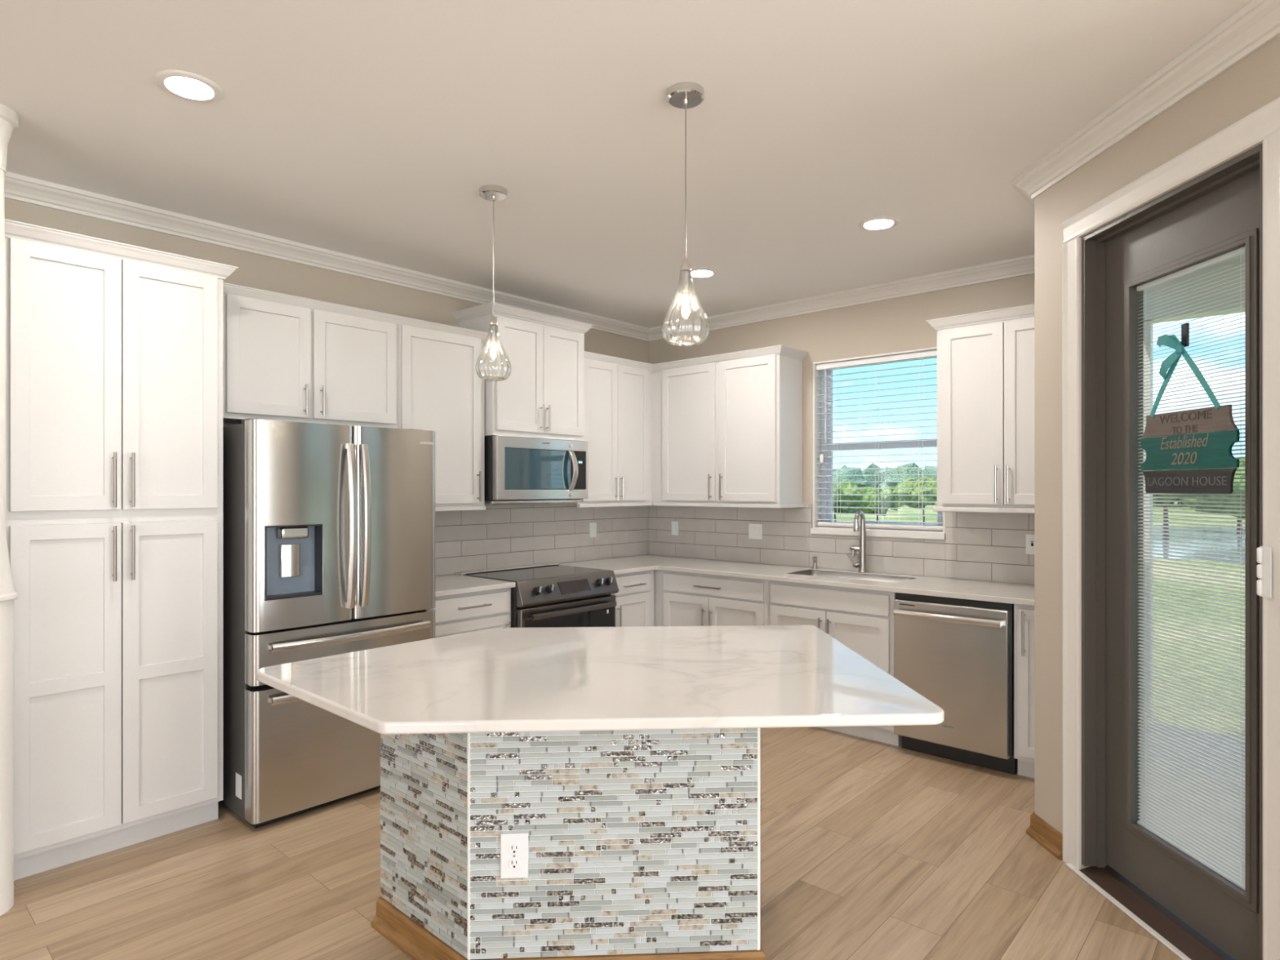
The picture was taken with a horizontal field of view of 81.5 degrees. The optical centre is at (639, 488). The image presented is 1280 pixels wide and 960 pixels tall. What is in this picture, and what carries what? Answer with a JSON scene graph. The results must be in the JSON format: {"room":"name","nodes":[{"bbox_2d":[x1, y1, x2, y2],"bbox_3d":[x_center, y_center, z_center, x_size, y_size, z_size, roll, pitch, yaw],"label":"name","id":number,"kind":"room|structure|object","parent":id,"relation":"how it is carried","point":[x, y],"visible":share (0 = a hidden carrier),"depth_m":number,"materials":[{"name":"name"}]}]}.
{"room":"kitchen","nodes":[
{"label":"kitchen","id":0,"kind":"room"},
{"bbox_2d":[4,197,648,575],"bbox_3d":[-3.309,0.075,2.624,0.150,2.810,10.250,0,0,42],"label":"wall","id":1,"kind":"structure","parent":0,"point":[256,271],"depth_m":4.09,"materials":[{"name":"beige paint"}]},
{"bbox_2d":[222,282,402,428],"bbox_3d":[-1.795,-0.651,3.920,0.367,0.632,1.000,0,0,42],"label":"upper cabinet","id":2,"kind":"object","parent":1,"relation":"attached to","point":[286,357],"visible":0.9,"depth_m":3.80,"materials":[{"name":"white paint"}]},
{"bbox_2d":[398,316,489,511],"bbox_3d":[-1.248,-0.416,4.529,0.367,1.101,0.638,0,0,42],"label":"upper cabinet","id":3,"kind":"object","parent":1,"relation":"attached to","point":[441,390],"visible":0.75,"depth_m":4.44,"materials":[{"name":"white paint"}]},
{"bbox_2d":[451,302,593,440],"bbox_3d":[-0.770,-0.737,5.011,0.432,0.810,0.879,0,0,42],"label":"upper cabinet","id":4,"kind":"object","parent":1,"relation":"attached to","point":[543,395],"visible":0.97,"depth_m":4.84,"materials":[{"name":"white paint"}]},
{"bbox_2d":[484,435,587,503],"bbox_3d":[-0.750,-0.116,4.992,0.467,0.423,0.780,0,0,42],"label":"microwave","id":5,"kind":"object","parent":4,"relation":"attached to","point":[517,469],"visible":0.93,"depth_m":4.81,"materials":[{"name":"silver metal"}]},
{"bbox_2d":[435,502,648,575],"bbox_3d":[-0.780,0.332,5.318,0.008,0.446,2.539,0,0,42],"label":"tile backsplash","id":6,"kind":"structure","parent":1,"relation":"attached to","point":[499,535],"depth_m":5.33,"materials":[{"name":"beige tile"}]},
{"bbox_2d":[453,562,558,575],"bbox_3d":[-0.902,0.564,5.104,0.096,0.042,0.821,0,0,42],"label":"countertop strip","id":7,"kind":"object","parent":6,"relation":"attached to","point":[461,573],"visible":0.44,"depth_m":5.04,"materials":[{"name":"stone"}]},
{"bbox_2d":[589,522,596,537],"bbox_3d":[-0.363,0.322,5.768,0.008,0.115,0.072,0,0,42],"label":"wall switch","id":8,"kind":"object","parent":6,"relation":"attached to","point":[593,526],"visible":1,"depth_m":5.76,"materials":[{"name":"white plastic"}]},
{"bbox_2d":[549,351,653,507],"bbox_3d":[-0.280,-0.416,5.605,0.367,1.101,0.844,0,0,42],"label":"upper cabinet","id":9,"kind":"object","parent":1,"relation":"attached to","point":[618,391],"visible":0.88,"depth_m":5.51,"materials":[{"name":"white paint"}]},
{"bbox_2d":[4,0,1279,341],"bbox_3d":[-1.703,-1.286,1.085,4.293,0.088,10.089,0,0,42],"label":"trim","id":10,"kind":"structure","parent":1,"relation":"attached to","point":[1256,24],"depth_m":3.53,"materials":[{"name":"white paint"}]},
{"bbox_2d":[0,724,1244,959],"bbox_3d":[0.299,1.570,0.019,8.700,0.179,11.200,0,0,42],"label":"floor","id":11,"kind":"structure","parent":0,"point":[870,849],"depth_m":2.79,"materials":[{"name":"brown wood"}]},
{"bbox_2d":[0,102,18,915],"bbox_3d":[-2.300,0.075,2.595,0.200,2.809,0.200,0,0,42],"label":"column","id":12,"kind":"structure","parent":11,"relation":"on","point":[9,118],"depth_m":2.60,"materials":[{"name":"white paint"}]},
{"bbox_2d":[4,218,238,880],"bbox_3d":[-2.290,0.249,3.178,0.622,2.462,0.857,0,0,42],"label":"pantry cabinet","id":13,"kind":"object","parent":11,"relation":"on","point":[113,350],"visible":1,"depth_m":2.98,"materials":[{"name":"white paint"}]},
{"bbox_2d":[219,418,435,828],"bbox_3d":[-1.595,0.586,3.731,0.799,1.788,0.906,0,0,42],"label":"refrigerator","id":14,"kind":"object","parent":11,"relation":"on","point":[329,530],"visible":0.88,"depth_m":3.38,"materials":[{"name":"silver metal"}]},
{"bbox_2d":[432,587,511,637],"bbox_3d":[-1.172,1.033,4.392,0.662,0.894,0.598,0,0,42],"label":"base cabinet","id":15,"kind":"object","parent":11,"relation":"on","point":[456,614],"visible":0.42,"depth_m":4.20,"materials":[{"name":"white paint"}]},
{"bbox_2d":[435,573,515,597],"bbox_3d":[-1.175,0.570,4.392,0.640,0.030,0.603,0,0,42],"label":"countertop","id":16,"kind":"structure","parent":15,"relation":"on","point":[452,584],"depth_m":4.32,"materials":[{"name":"stone"}]},
{"bbox_2d":[462,564,618,627],"bbox_3d":[-0.622,1.013,4.856,0.647,0.933,0.823,0,0,42],"label":"range","id":17,"kind":"object","parent":11,"relation":"on","point":[548,596],"visible":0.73,"depth_m":4.68,"materials":[{"name":"black metal"}]},
{"bbox_2d":[462,564,612,582],"bbox_3d":[-0.662,0.562,4.888,0.544,0.024,0.816,0,0,42],"label":"cooktop","id":18,"kind":"object","parent":17,"relation":"in","point":[548,573],"depth_m":4.81,"materials":[{"name":"black glass"}]},
{"bbox_2d":[370,728,765,959],"bbox_3d":[-0.265,1.032,2.550,1.290,0.894,0.754,0,0,-3],"label":"kitchen island","id":19,"kind":"object","parent":11,"relation":"on","point":[643,844],"visible":0.74,"depth_m":2.22,"materials":[{"name":"multicoloured tile"}]},
{"bbox_2d":[500,832,528,878],"bbox_3d":[-0.371,1.085,2.196,0.082,0.132,0.008,0,0,-3],"label":"wall outlet","id":20,"kind":"object","parent":19,"relation":"attached to","point":[513,846],"visible":1,"depth_m":2.19,"materials":[{"name":"white plastic"}]},
{"bbox_2d":[508,858,519,868],"bbox_3d":[-0.371,1.107,2.193,0.033,0.026,0.002,0,0,-3],"label":"receptacle","id":21,"kind":"object","parent":20,"relation":"attached to","point":[513,863],"depth_m":2.19,"materials":[{"name":"white plastic"}]},
{"bbox_2d":[508,844,519,853],"bbox_3d":[-0.371,1.063,2.193,0.033,0.026,0.002,0,0,-3],"label":"receptacle","id":22,"kind":"object","parent":20,"relation":"attached to","point":[513,848],"depth_m":2.19,"materials":[{"name":"white plastic"}]},
{"bbox_2d":[256,625,944,734],"bbox_3d":[-0.218,0.570,2.382,1.923,0.030,1.201,0,0,-3],"label":"island countertop","id":23,"kind":"structure","parent":19,"relation":"on","point":[651,677],"depth_m":2.12,"materials":[{"name":"stone"}]},
{"bbox_2d":[611,569,653,626],"bbox_3d":[-0.261,1.033,5.405,0.662,0.894,0.478,0,0,42],"label":"base cabinet","id":24,"kind":"object","parent":11,"relation":"on","point":[634,599],"visible":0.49,"depth_m":5.23,"materials":[{"name":"white paint"}]},
{"bbox_2d":[653,569,768,626],"bbox_3d":[0.431,1.033,5.505,1.556,0.894,0.662,0,0,42],"label":"base cabinet","id":25,"kind":"object","parent":11,"relation":"on","point":[680,598],"visible":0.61,"depth_m":5.08,"materials":[{"name":"white paint"}]},
{"bbox_2d":[557,554,1034,605],"bbox_3d":[0.917,0.570,4.762,3.258,0.030,1.100,0,0,42],"label":"countertop","id":26,"kind":"structure","parent":25,"relation":"on","point":[970,589],"depth_m":4.63,"materials":[{"name":"stone"}]},
{"bbox_2d":[812,555,817,568],"bbox_3d":[1.203,0.511,5.138,0.040,0.086,0.067,0,0,42],"label":"soap dispenser","id":27,"kind":"object","parent":26,"relation":"on","point":[815,557],"visible":1,"depth_m":5.14,"materials":[{"name":"silver metal"}]},
{"bbox_2d":[787,569,915,582],"bbox_3d":[1.343,0.669,4.755,0.748,0.222,0.348,0,0,42],"label":"sink","id":28,"kind":"object","parent":26,"relation":"in","point":[882,578],"visible":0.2,"depth_m":4.92,"materials":[{"name":"metal"}]},
{"bbox_2d":[846,510,867,573],"bbox_3d":[1.422,0.349,4.922,0.140,0.411,0.146,0,0,42],"label":"faucet","id":29,"kind":"object","parent":26,"relation":"on","point":[861,564],"visible":1,"depth_m":4.91,"materials":[{"name":"silver metal"}]},
{"bbox_2d":[768,580,902,746],"bbox_3d":[1.319,1.033,4.706,0.832,0.894,0.662,0,0,42],"label":"base cabinet","id":30,"kind":"object","parent":11,"relation":"on","point":[862,620],"visible":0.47,"depth_m":4.40,"materials":[{"name":"white paint"}]},
{"bbox_2d":[893,592,1017,774],"bbox_3d":[1.837,1.034,4.187,0.615,0.892,0.684,0,0,42],"label":"dishwasher","id":31,"kind":"object","parent":11,"relation":"on","point":[957,654],"visible":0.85,"depth_m":3.93,"materials":[{"name":"silver metal"}]},
{"bbox_2d":[1013,604,1034,777],"bbox_3d":[2.189,1.033,3.924,0.247,0.894,0.662,0,0,42],"label":"base cabinet","id":32,"kind":"object","parent":11,"relation":"on","point":[1024,615],"visible":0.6,"depth_m":3.75,"materials":[{"name":"white paint"}]},
{"bbox_2d":[1143,320,1155,727],"bbox_3d":[3.249,0.223,4.803,0.124,2.594,0.124,0,0,42],"label":"column","id":33,"kind":"structure","parent":11,"relation":"on","point":[1148,321],"depth_m":4.75,"materials":[{"name":"white paint"}]},
{"bbox_2d":[1143,262,1244,323],"bbox_3d":[5.211,-1.207,3.052,5.450,0.264,0.160,0,0,42],"label":"beam","id":34,"kind":"structure","parent":33,"relation":"on","point":[1201,272],"depth_m":4.56,"materials":[{"name":"white paint"}]},
{"bbox_2d":[0,0,1252,328],"bbox_3d":[0.359,-1.405,0.234,8.900,0.150,11.800,0,0,42],"label":"ceiling","id":35,"kind":"structure","parent":0,"point":[372,130],"depth_m":2.71,"materials":[{"name":"paint"}]},
{"bbox_2d":[154,69,223,102],"bbox_3d":[-1.489,-1.326,2.457,0.198,0.008,0.198,0,0,42],"label":"recessed light","id":36,"kind":"object","parent":35,"relation":"in","point":[188,86],"visible":1,"depth_m":2.45,"materials":[{"name":"white paint"}]},
{"bbox_2d":[475,184,511,381],"bbox_3d":[-0.653,-0.907,3.314,0.157,0.846,0.160,0,0,42],"label":"pendant light","id":37,"kind":"object","parent":35,"relation":"hanging from","point":[493,193],"visible":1,"depth_m":3.30,"materials":[{"name":"clear glass"}]},
{"bbox_2d":[489,324,497,341],"bbox_3d":[-0.653,-0.693,3.314,0.030,0.067,0.030,0,0,42],"label":"socket","id":38,"kind":"object","parent":37,"relation":"attached to","point":[493,334],"depth_m":3.30,"materials":[{"name":"silver metal"}]},
{"bbox_2d":[662,81,709,346],"bbox_3d":[0.153,-0.907,2.491,0.157,0.846,0.160,0,0,42],"label":"pendant light","id":39,"kind":"object","parent":35,"relation":"hanging from","point":[684,95],"visible":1,"depth_m":2.48,"materials":[{"name":"clear glass"}]},
{"bbox_2d":[680,271,689,293],"bbox_3d":[0.153,-0.693,2.491,0.030,0.067,0.030,0,0,42],"label":"socket","id":40,"kind":"object","parent":39,"relation":"attached to","point":[685,281],"depth_m":2.48,"materials":[{"name":"silver metal"}]},
{"bbox_2d":[690,267,717,278],"bbox_3d":[0.379,-1.326,4.580,0.198,0.008,0.198,0,0,42],"label":"recessed light","id":41,"kind":"object","parent":35,"relation":"in","point":[701,273],"visible":0.88,"depth_m":4.57,"materials":[{"name":"white paint"}]},
{"bbox_2d":[857,216,899,231],"bbox_3d":[1.196,-1.326,3.724,0.198,0.008,0.198,0,0,42],"label":"recessed light","id":42,"kind":"object","parent":35,"relation":"in","point":[877,223],"visible":1,"depth_m":3.71,"materials":[{"name":"white paint"}]},
{"bbox_2d":[648,273,1034,584],"bbox_3d":[1.381,0.075,5.198,3.385,2.810,0.150,0,0,42],"label":"wall","id":43,"kind":"structure","parent":0,"point":[898,324],"depth_m":5.05,"materials":[{"name":"beige paint"}]},
{"bbox_2d":[652,344,808,508],"bbox_3d":[0.510,-0.416,5.632,1.505,1.101,0.367,0,0,42],"label":"upper cabinet","id":44,"kind":"object","parent":43,"relation":"attached to","point":[727,428],"visible":0.96,"depth_m":5.32,"materials":[{"name":"white paint"}]},
{"bbox_2d":[648,502,1034,584],"bbox_3d":[1.285,0.332,5.177,3.268,0.446,0.008,0,0,42],"label":"tile backsplash","id":45,"kind":"structure","parent":43,"relation":"attached to","point":[976,546],"depth_m":5.11,"materials":[{"name":"beige tile"}]},
{"bbox_2d":[671,520,678,535],"bbox_3d":[0.285,0.324,6.064,0.072,0.115,0.008,0,0,42],"label":"wall switch","id":46,"kind":"object","parent":45,"relation":"attached to","point":[674,524],"visible":1,"depth_m":6.06,"materials":[{"name":"white plastic"}]},
{"bbox_2d":[748,523,762,539],"bbox_3d":[0.861,0.320,5.547,0.118,0.115,0.008,0,0,42],"label":"wall switch","id":47,"kind":"object","parent":45,"relation":"attached to","point":[755,531],"visible":1,"depth_m":5.54,"materials":[{"name":"white plastic"}]},
{"bbox_2d":[1025,533,1034,554],"bbox_3d":[2.263,0.322,4.286,0.072,0.115,0.009,0,0,42],"label":"wall outlet","id":48,"kind":"object","parent":45,"relation":"attached to","point":[1029,539],"visible":0.58,"depth_m":4.29,"materials":[{"name":"white plastic"}]},
{"bbox_2d":[1029,538,1034,550],"bbox_3d":[2.262,0.322,4.284,0.033,0.066,0.003,0,0,42],"label":"receptacle","id":49,"kind":"object","parent":48,"relation":"attached to","point":[1031,540],"depth_m":4.28,"materials":[{"name":"white plastic"}]},
{"bbox_2d":[810,346,945,539],"bbox_3d":[1.602,-0.286,4.985,0.924,1.206,0.168,0,0,42],"label":"window","id":50,"kind":"structure","parent":43,"relation":"in","point":[900,533],"depth_m":5.24,"materials":[{"name":"white paint"}]},
{"bbox_2d":[816,349,942,530],"bbox_3d":[1.591,-0.305,4.973,0.886,1.143,0.064,0,0,42],"label":"window blind","id":51,"kind":"object","parent":50,"relation":"attached to","point":[922,355],"visible":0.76,"depth_m":4.95,"materials":[{"name":"white paint"}]},
{"bbox_2d":[925,303,1034,513],"bbox_3d":[2.080,-0.424,4.210,0.785,1.116,0.382,0,0,42],"label":"upper cabinet","id":52,"kind":"object","parent":43,"relation":"attached to","point":[985,360],"visible":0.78,"depth_m":4.15,"materials":[{"name":"white paint"}]},
{"bbox_2d":[1034,34,1279,869],"bbox_3d":[1.802,0.075,2.460,0.150,2.810,1.450,0,0,-3],"label":"wall","id":53,"kind":"structure","parent":0,"point":[1253,82],"depth_m":3.02,"materials":[{"name":"beige paint"}]},
{"bbox_2d":[1026,811,1062,859],"bbox_3d":[1.795,1.435,3.290,0.146,0.089,0.693,0,0,29],"label":"baseboard","id":54,"kind":"structure","parent":53,"relation":"attached to","point":[1041,831],"depth_m":3.07,"materials":[{"name":"brown wood"}]},
{"bbox_2d":[1061,97,1279,959],"bbox_3d":[1.784,0.209,2.476,0.184,2.539,0.974,0,0,-3],"label":"door","id":55,"kind":"structure","parent":53,"relation":"in","point":[1186,900],"depth_m":2.51,"materials":[{"name":"brown paint"}]},
{"bbox_2d":[1140,322,1239,493],"bbox_3d":[1.776,-0.263,2.415,0.040,0.558,0.397,0,0,-5],"label":"sign","id":56,"kind":"object","parent":55,"relation":"hanging from","point":[1211,451],"visible":1,"depth_m":2.41,"materials":[{"name":"green wood"}]},
{"bbox_2d":[1136,246,1244,889],"bbox_3d":[1.827,0.241,2.461,0.014,1.951,0.488,0,0,-3],"label":"mini blind","id":57,"kind":"object","parent":55,"relation":"attached to","point":[1216,864],"depth_m":2.46,"materials":[{"name":"white plastic"}]},
{"label":"outside","id":58,"kind":"structure","parent":0,"visible":0},
{"bbox_2d":[832,502,1244,738],"bbox_3d":[113.723,1.910,132.699,600.000,0.500,460.000,0,0,42],"label":"ground","id":59,"kind":"structure","parent":58,"point":[909,512],"depth_m":10.42,"materials":[{"name":"green plant"}]},
{"bbox_2d":[832,480,862,521],"bbox_3d":[8.622,0.633,32.883,2.584,2.058,2.148,0,0,42],"label":"young tree","id":60,"kind":"object","parent":59,"relation":"on","point":[843,485],"visible":0.34,"depth_m":32.31,"materials":[{"name":"green plant"}]},
{"bbox_2d":[832,464,878,488],"bbox_3d":[22.555,-0.245,80.982,6.281,4.779,7.001,0,0,-21],"label":"tree","id":61,"kind":"object","parent":59,"relation":"on","point":[843,472],"visible":0.27,"depth_m":78.20,"materials":[{"name":"green plant"}]},
{"bbox_2d":[862,462,893,487],"bbox_3d":[29.758,-0.692,90.402,6.704,4.856,6.877,0,0,42],"label":"tree","id":62,"kind":"object","parent":59,"relation":"on","point":[868,472],"visible":0.19,"depth_m":88.94,"materials":[{"name":"green plant"}]},
{"bbox_2d":[857,485,902,522],"bbox_3d":[11.411,0.761,36.336,2.549,1.800,2.252,0,0,42],"label":"young tree","id":63,"kind":"object","parent":59,"relation":"on","point":[874,491],"visible":0.66,"depth_m":35.56,"materials":[{"name":"green plant"}]},
{"bbox_2d":[887,462,937,504],"bbox_3d":[29.477,-0.496,77.678,6.556,4.328,6.072,0,0,-35],"label":"tree","id":64,"kind":"object","parent":59,"relation":"on","point":[931,470],"visible":0.19,"depth_m":76.56,"materials":[{"name":"green plant"}]},
{"bbox_2d":[900,523,1244,562],"bbox_3d":[24.148,1.653,19.592,44.000,0.010,18.831,0,0,42],"label":"pond","id":65,"kind":"structure","parent":59,"relation":"on","point":[1159,527],"depth_m":22.38,"materials":[{"name":"grey liquid"}]},
{"bbox_2d":[891,477,937,524],"bbox_3d":[11.720,0.595,30.814,2.427,2.133,1.960,0,0,42],"label":"young tree","id":66,"kind":"object","parent":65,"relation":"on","point":[918,484],"visible":0.66,"depth_m":30.47,"materials":[{"name":"green plant"}]},
{"bbox_2d":[1152,467,1225,538],"bbox_3d":[17.345,-0.013,24.592,3.303,3.351,3.290,0,0,42],"label":"tree","id":67,"kind":"object","parent":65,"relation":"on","point":[1171,495],"visible":0.02,"depth_m":24.40,"materials":[{"name":"green plant"}]},
{"bbox_2d":[1179,458,1244,530],"bbox_3d":[22.899,0.058,27.857,4.399,3.209,3.799,0,0,0],"label":"tree","id":68,"kind":"object","parent":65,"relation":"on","point":[1240,460],"visible":0.2,"depth_m":27.35,"materials":[{"name":"green plant"}]},
{"bbox_2d":[1155,497,1183,506],"bbox_3d":[49.713,-0.378,68.636,6.294,4.090,6.750,0,0,42],"label":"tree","id":69,"kind":"object","parent":59,"relation":"on","point":[1157,499],"visible":0.06,"depth_m":68.27,"materials":[{"name":"green plant"}]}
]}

